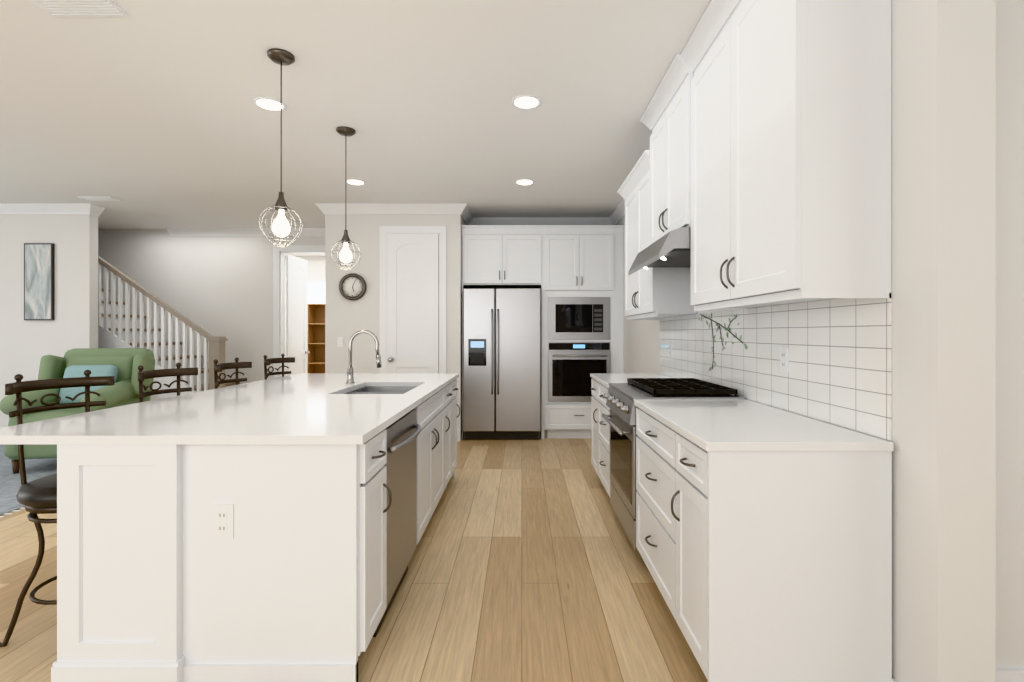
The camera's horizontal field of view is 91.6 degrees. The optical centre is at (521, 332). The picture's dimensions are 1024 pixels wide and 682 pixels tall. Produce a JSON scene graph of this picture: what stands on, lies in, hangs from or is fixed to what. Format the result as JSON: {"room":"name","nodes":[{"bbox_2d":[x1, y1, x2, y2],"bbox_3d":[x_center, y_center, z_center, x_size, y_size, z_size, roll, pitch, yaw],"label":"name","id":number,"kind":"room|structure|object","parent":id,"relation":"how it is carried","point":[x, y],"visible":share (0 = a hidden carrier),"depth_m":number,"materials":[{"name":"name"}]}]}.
{"room":"kitchen","nodes":[
{"label":"kitchen","id":0,"kind":"room"},
{"bbox_2d":[0,214,97,427],"bbox_3d":[-7.040,-0.115,5.910,3.920,2.770,0.120,0,0,0],"label":"wall","id":1,"kind":"structure","parent":0,"point":[26,346],"depth_m":5.85,"materials":[{"name":"paint"}]},
{"bbox_2d":[24,243,54,319],"bbox_3d":[-5.655,-0.600,5.833,0.330,0.900,0.032,0,0,0],"label":"picture","id":2,"kind":"object","parent":1,"relation":"attached to","point":[39,281],"visible":0.96,"depth_m":5.82,"materials":[{"name":"fabric"}]},
{"bbox_2d":[0,203,99,214],"bbox_3d":[-6.947,-1.448,5.818,3.905,0.105,0.105,0,0,0],"label":"crown molding","id":3,"kind":"structure","parent":1,"relation":"attached to","point":[5,208],"depth_m":5.80,"materials":[{"name":"white wood"}]},
{"bbox_2d":[98,229,324,383],"bbox_3d":[-5.655,-0.115,7.260,6.690,2.770,0.120,0,0,0],"label":"wall","id":4,"kind":"structure","parent":0,"point":[218,286],"depth_m":7.20,"materials":[{"name":"paint"}]},
{"bbox_2d":[166,228,324,236],"bbox_3d":[-3.695,-1.448,7.157,2.770,0.105,0.085,0,0,0],"label":"crown molding","id":5,"kind":"structure","parent":4,"relation":"attached to","point":[173,232],"depth_m":7.15,"materials":[{"name":"white wood"}]},
{"bbox_2d":[286,254,309,375],"bbox_3d":[-3.428,0.051,7.670,0.101,2.422,0.660,0,0,0],"label":"hall door","id":6,"kind":"structure","parent":4,"relation":"in","point":[296,307],"depth_m":7.63,"materials":[{"name":"white wood"}]},
{"bbox_2d":[273,245,324,377],"bbox_3d":[-3.025,0.003,7.251,1.120,2.535,0.138,0,0,0],"label":"door frame","id":7,"kind":"structure","parent":4,"relation":"attached to","point":[279,253],"depth_m":7.18,"materials":[{"name":"white wood"}]},
{"bbox_2d":[285,256,324,375],"bbox_3d":[-3.955,-0.115,9.760,3.290,2.770,0.120,0,0,0],"label":"wall","id":8,"kind":"structure","parent":0,"point":[315,267],"depth_m":9.70,"materials":[{"name":"paint"}]},
{"bbox_2d":[307,280,324,303],"bbox_3d":[-4.025,-0.330,9.688,0.770,1.420,0.020,0,0,0],"label":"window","id":9,"kind":"structure","parent":8,"relation":"in","point":[315,291],"depth_m":9.69,"materials":[{"name":"white"}]},
{"bbox_2d":[0,438,706,681],"bbox_3d":[-2.900,1.300,3.700,12.200,0.060,12.600,0,0,0],"label":"floor","id":10,"kind":"structure","parent":0,"point":[526,563],"depth_m":2.45,"materials":[{"name":"brown wood"}]},
{"bbox_2d":[0,444,56,517],"bbox_3d":[-5.910,1.262,4.075,4.680,0.014,3.350,0,0,0],"label":"rug","id":11,"kind":"object","parent":10,"relation":"on","point":[10,484],"visible":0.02,"depth_m":4.39,"materials":[{"name":"fabric"}]},
{"bbox_2d":[0,348,154,473],"bbox_3d":[-4.261,0.709,4.857,0.920,1.095,1.015,0,0,-12],"label":"armchair","id":12,"kind":"object","parent":11,"relation":"on","point":[120,365],"visible":0.44,"depth_m":4.86,"materials":[{"name":"green fabric"}]},
{"bbox_2d":[58,364,118,405],"bbox_3d":[-4.247,0.510,4.883,0.451,0.385,0.285,0,0,0],"label":"pillow","id":13,"kind":"object","parent":12,"relation":"on","point":[77,370],"depth_m":4.84,"materials":[{"name":"teal fabric"}]},
{"bbox_2d":[0,370,113,646],"bbox_3d":[-1.875,0.722,2.140,0.497,1.102,0.497,0,0,0],"label":"stool","id":14,"kind":"object","parent":10,"relation":"on","point":[37,496],"visible":0.56,"depth_m":2.07,"materials":[{"name":"brown metal"}]},
{"bbox_2d":[137,363,197,402],"bbox_3d":[-1.821,0.722,2.740,0.461,1.102,0.439,0,0,0],"label":"stool","id":15,"kind":"object","parent":10,"relation":"on","point":[178,372],"visible":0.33,"depth_m":2.80,"materials":[{"name":"brown metal"}]},
{"bbox_2d":[98,256,239,400],"bbox_3d":[-5.010,-0.263,6.686,3.020,3.065,0.989,0,0,0],"label":"staircase","id":16,"kind":"structure","parent":10,"relation":"on","point":[119,326],"depth_m":6.26,"materials":[{"name":"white wood"}]},
{"bbox_2d":[213,358,251,388],"bbox_3d":[-1.816,0.722,3.370,0.452,1.102,0.420,0,0,0],"label":"stool","id":17,"kind":"object","parent":10,"relation":"on","point":[220,367],"visible":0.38,"depth_m":3.43,"materials":[{"name":"brown metal"}]},
{"bbox_2d":[44,378,459,681],"bbox_3d":[-1.065,0.828,3.034,1.119,0.885,2.631,0,0,0],"label":"kitchen island","id":18,"kind":"object","parent":10,"relation":"on","point":[270,530],"depth_m":1.76,"materials":[{"name":"white wood"}]},
{"bbox_2d":[211,504,233,538],"bbox_3d":[-1.056,0.665,1.756,0.075,0.120,0.007,0,0,0],"label":"outlet","id":19,"kind":"object","parent":18,"relation":"attached to","point":[222,515],"depth_m":1.75,"materials":[{"name":"white plastic"}]},
{"bbox_2d":[0,374,458,443],"bbox_3d":[-1.250,0.378,3.047,1.400,0.045,2.654,0,0,0],"label":"island countertop","id":20,"kind":"structure","parent":18,"relation":"on","point":[296,407],"depth_m":2.14,"materials":[{"name":"white stone"}]},
{"bbox_2d":[344,330,381,381],"bbox_3d":[-1.110,0.167,3.482,0.250,0.377,0.095,0,0,0],"label":"faucet","id":21,"kind":"object","parent":20,"relation":"on","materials":[{"name":"silver metal"}]},
{"bbox_2d":[263,354,294,379],"bbox_3d":[-1.814,0.722,4.000,0.454,1.102,0.425,0,0,0],"label":"stool","id":22,"kind":"object","parent":10,"relation":"on","point":[282,360],"visible":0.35,"depth_m":4.08,"materials":[{"name":"brown metal"}]},
{"bbox_2d":[307,304,324,372],"bbox_3d":[-3.610,0.367,9.100,0.500,1.795,0.300,0,0,0],"label":"bookcase","id":23,"kind":"object","parent":10,"relation":"on","point":[316,336],"visible":0.27,"depth_m":9.24,"materials":[{"name":"brown wood"}]},
{"bbox_2d":[463,288,540,438],"bbox_3d":[-0.233,0.370,6.165,0.918,1.800,0.730,0,0,0],"label":"fridge","id":24,"kind":"object","parent":10,"relation":"on","point":[501,363],"visible":1,"depth_m":5.87,"materials":[{"name":"silver metal"}]},
{"bbox_2d":[538,225,613,438],"bbox_3d":[0.667,0.003,6.249,0.865,2.536,0.598,0,0,0],"label":"tall cabinet","id":25,"kind":"object","parent":10,"relation":"on","point":[575,273],"depth_m":5.94,"materials":[{"name":"white wood"}]},
{"bbox_2d":[547,341,610,401],"bbox_3d":[0.686,0.465,5.925,0.744,0.716,0.141,0,0,0],"label":"wall oven","id":26,"kind":"object","parent":25,"relation":"in","point":[570,364],"depth_m":5.91,"materials":[{"name":"glass"}]},
{"bbox_2d":[547,297,610,339],"bbox_3d":[0.686,-0.175,5.961,0.744,0.506,0.068,0,0,0],"label":"microwave","id":27,"kind":"object","parent":25,"relation":"in","point":[568,318],"depth_m":5.93,"materials":[{"name":"metal"}]},
{"bbox_2d":[591,377,610,496],"bbox_3d":[0.910,0.828,3.902,0.597,0.886,0.936,0,0,0],"label":"base cabinet","id":28,"kind":"object","parent":10,"relation":"on","point":[600,428],"depth_m":3.88,"materials":[{"name":"white wood"}]},
{"bbox_2d":[590,373,672,384],"bbox_3d":[0.904,0.369,3.904,0.608,0.030,0.942,0,0,0],"label":"countertop","id":29,"kind":"structure","parent":28,"relation":"on","point":[606,378],"depth_m":4.06,"materials":[{"name":"white stone"}]},
{"bbox_2d":[602,378,746,549],"bbox_3d":[0.873,0.789,3.050,0.670,0.962,0.758,0,0,0],"label":"range","id":30,"kind":"object","parent":10,"relation":"on","point":[620,398],"visible":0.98,"depth_m":2.89,"materials":[{"name":"silver metal"}]},
{"bbox_2d":[635,405,893,681],"bbox_3d":[0.910,0.828,2.146,0.597,0.886,1.041,0,0,0],"label":"base cabinet","id":31,"kind":"object","parent":10,"relation":"on","point":[763,539],"depth_m":1.63,"materials":[{"name":"white wood"}]},
{"bbox_2d":[634,399,893,448],"bbox_3d":[0.904,0.369,2.141,0.608,0.030,1.052,0,0,0],"label":"countertop","id":32,"kind":"structure","parent":31,"relation":"on","point":[714,423],"depth_m":1.87,"materials":[{"name":"white stone"}]},
{"bbox_2d":[0,0,710,255],"bbox_3d":[-2.900,-1.530,3.700,12.200,0.060,12.600,0,0,0],"label":"ceiling","id":33,"kind":"structure","parent":0,"point":[149,114],"depth_m":3.27,"materials":[{"name":"paint"}]},
{"bbox_2d":[29,0,129,16],"bbox_3d":[-2.030,-1.494,2.270,0.360,0.012,0.160,0,0,0],"label":"ceiling vent","id":34,"kind":"object","parent":33,"relation":"in","point":[81,8],"visible":1,"depth_m":2.29,"materials":[{"name":"white metal"}]},
{"bbox_2d":[78,197,121,200],"bbox_3d":[-4.700,-1.494,5.550,0.360,0.012,0.160,0,0,0],"label":"ceiling vent","id":35,"kind":"object","parent":33,"relation":"in","point":[100,198],"visible":1,"depth_m":5.54,"materials":[{"name":"white metal"}]},
{"bbox_2d":[253,97,285,111],"bbox_3d":[-1.650,-1.496,3.260,0.196,0.008,0.196,0,0,0],"label":"recessed light","id":36,"kind":"object","parent":33,"relation":"in","point":[268,103],"visible":1,"depth_m":3.25,"materials":[{"name":"white plastic"}]},
{"bbox_2d":[258,48,302,246],"bbox_3d":[-1.300,-0.985,2.690,0.220,1.030,0.220,0,0,0],"label":"pendant light","id":37,"kind":"object","parent":33,"relation":"hanging from","point":[281,227],"visible":1,"depth_m":2.67,"materials":[{"name":"brown metal"}]},
{"bbox_2d":[330,126,360,269],"bbox_3d":[-1.300,-0.985,3.680,0.220,1.030,0.220,0,0,0],"label":"pendant light","id":38,"kind":"object","parent":33,"relation":"hanging from","point":[345,254],"visible":1,"depth_m":3.66,"materials":[{"name":"brown metal"}]},
{"bbox_2d":[346,179,365,184],"bbox_3d":[-1.650,-1.496,4.940,0.196,0.008,0.196,0,0,0],"label":"recessed light","id":39,"kind":"object","parent":33,"relation":"in","point":[355,182],"visible":1,"depth_m":4.94,"materials":[{"name":"white plastic"}]},
{"bbox_2d":[515,179,534,184],"bbox_3d":[0.030,-1.496,4.940,0.196,0.008,0.196,0,0,0],"label":"recessed light","id":40,"kind":"object","parent":33,"relation":"in","point":[524,182],"visible":1,"depth_m":4.93,"materials":[{"name":"white plastic"}]},
{"bbox_2d":[511,95,540,109],"bbox_3d":[0.030,-1.496,3.230,0.196,0.008,0.196,0,0,0],"label":"recessed light","id":41,"kind":"object","parent":33,"relation":"in","point":[525,102],"visible":1,"depth_m":3.22,"materials":[{"name":"white plastic"}]},
{"bbox_2d":[325,214,465,440],"bbox_3d":[-1.515,-0.115,6.525,1.590,2.770,1.350,0,0,0],"label":"wall","id":42,"kind":"structure","parent":0,"point":[346,319],"depth_m":5.85,"materials":[{"name":"paint"}]},
{"bbox_2d":[337,337,342,346],"bbox_3d":[-2.130,0.105,5.845,0.070,0.115,0.008,0,0,0],"label":"light switch","id":43,"kind":"object","parent":42,"relation":"attached to","point":[339,341],"visible":1,"depth_m":5.84,"materials":[{"name":"white plastic"}]},
{"bbox_2d":[339,273,366,299],"bbox_3d":[-1.980,-0.540,5.828,0.316,0.316,0.040,0,0,0],"label":"clock","id":44,"kind":"object","parent":42,"relation":"attached to","point":[352,286],"visible":1,"depth_m":5.83,"materials":[{"name":"brown metal"}]},
{"bbox_2d":[315,203,467,214],"bbox_3d":[-1.515,-1.448,5.808,1.760,0.105,0.085,0,0,0],"label":"crown molding","id":45,"kind":"structure","parent":42,"relation":"attached to","point":[327,208],"depth_m":5.80,"materials":[{"name":"white wood"}]},
{"bbox_2d":[380,226,445,372],"bbox_3d":[-1.275,0.007,5.841,0.780,2.525,0.018,0,0,0],"label":"door frame","id":46,"kind":"structure","parent":42,"relation":"attached to","point":[384,230],"depth_m":5.83,"materials":[{"name":"white wood"}]},
{"bbox_2d":[387,233,438,372],"bbox_3d":[-1.275,0.049,5.800,0.600,2.427,0.096,0,0,0],"label":"pantry door","id":47,"kind":"structure","parent":42,"relation":"in","point":[412,302],"depth_m":5.83,"materials":[{"name":"white wood"}]},
{"bbox_2d":[457,429,459,440],"bbox_3d":[-1.523,1.200,5.842,1.606,0.140,0.016,0,0,0],"label":"baseboard","id":48,"kind":"structure","parent":42,"relation":"attached to","point":[458,430],"depth_m":5.83,"materials":[{"name":"white wood"}]},
{"bbox_2d":[461,207,475,224],"bbox_3d":[-0.678,-1.448,6.155,0.085,0.105,0.570,0,0,0],"label":"crown molding","id":49,"kind":"structure","parent":42,"relation":"attached to","point":[468,219],"depth_m":6.34,"materials":[{"name":"white wood"}]},
{"bbox_2d":[462,225,541,288],"bbox_3d":[-0.232,-0.930,6.239,0.935,0.711,0.617,0,0,0],"label":"upper cabinet","id":50,"kind":"object","parent":42,"relation":"attached to","point":[493,256],"depth_m":5.94,"materials":[{"name":"white wood"}]},
{"bbox_2d":[476,218,607,224],"bbox_3d":[0.200,-1.448,6.507,1.840,0.105,0.085,0,0,0],"label":"crown molding","id":51,"kind":"structure","parent":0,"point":[479,221],"depth_m":6.50,"materials":[{"name":"white wood"}]},
{"bbox_2d":[617,0,995,681],"bbox_3d":[1.305,-0.115,4.065,0.170,2.770,5.210,0,0,0],"label":"wall","id":52,"kind":"structure","parent":0,"point":[943,174],"depth_m":1.46,"materials":[{"name":"paint"}]},
{"bbox_2d":[608,199,624,224],"bbox_3d":[1.178,-1.448,4.995,0.085,0.105,3.110,0,0,0],"label":"crown molding","id":53,"kind":"structure","parent":52,"relation":"attached to","point":[614,218],"depth_m":6.08,"materials":[{"name":"white wood"}]},
{"bbox_2d":[621,160,697,319],"bbox_3d":[1.061,-0.698,3.901,0.314,1.129,0.938,0,0,0],"label":"upper cabinet","id":54,"kind":"object","parent":52,"relation":"attached to","point":[654,293],"depth_m":3.75,"materials":[{"name":"white wood"}]},
{"bbox_2d":[645,48,688,247],"bbox_3d":[1.050,-1.035,3.050,0.337,0.926,0.756,0,0,0],"label":"upper cabinet","id":55,"kind":"object","parent":52,"relation":"attached to","point":[667,159],"depth_m":2.99,"materials":[{"name":"white wood"}]},
{"bbox_2d":[629,227,690,274],"bbox_3d":[0.972,-0.481,3.050,0.473,0.173,0.752,0,0,0],"label":"range hood","id":56,"kind":"object","parent":55,"relation":"attached to","point":[672,248],"visible":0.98,"depth_m":2.83,"materials":[{"name":"metal"}]},
{"bbox_2d":[660,293,891,439],"bbox_3d":[1.215,-0.108,3.005,0.008,0.924,2.730,0,0,0],"label":"tile backsplash","id":57,"kind":"structure","parent":52,"relation":"attached to","point":[840,363],"depth_m":2.13,"materials":[{"name":"white tile"}]},
{"bbox_2d":[699,313,747,369],"bbox_3d":[1.210,0.055,3.029,0.007,0.372,0.739,0,0,0],"label":"branch","id":58,"kind":"object","parent":57,"relation":"attached to","point":[728,330],"visible":1,"depth_m":3.03,"materials":[{"name":"green plant"}]},
{"bbox_2d":[780,347,788,372],"bbox_3d":[1.207,0.123,2.290,0.007,0.115,0.070,0,0,0],"label":"outlet","id":59,"kind":"object","parent":57,"relation":"attached to","point":[784,359],"visible":1,"depth_m":2.28,"materials":[{"name":"white plastic"}]},
{"bbox_2d":[685,0,890,311],"bbox_3d":[1.061,-0.816,2.154,0.314,1.365,1.028,0,0,0],"label":"upper cabinet","id":60,"kind":"object","parent":52,"relation":"attached to","point":[762,168],"depth_m":1.69,"materials":[{"name":"white wood"}]},
{"bbox_2d":[996,0,1023,667],"bbox_3d":[2.295,-0.115,1.740,1.810,2.770,0.120,0,0,0],"label":"wall","id":61,"kind":"structure","parent":0,"point":[1009,333],"depth_m":1.68,"materials":[{"name":"paint"}]},
{"bbox_2d":[996,668,1023,681],"bbox_3d":[2.245,1.200,1.672,1.710,0.140,0.016,0,0,0],"label":"baseboard","id":62,"kind":"structure","parent":61,"relation":"attached to","point":[1009,674],"depth_m":1.66,"materials":[{"name":"white wood"}]}
]}

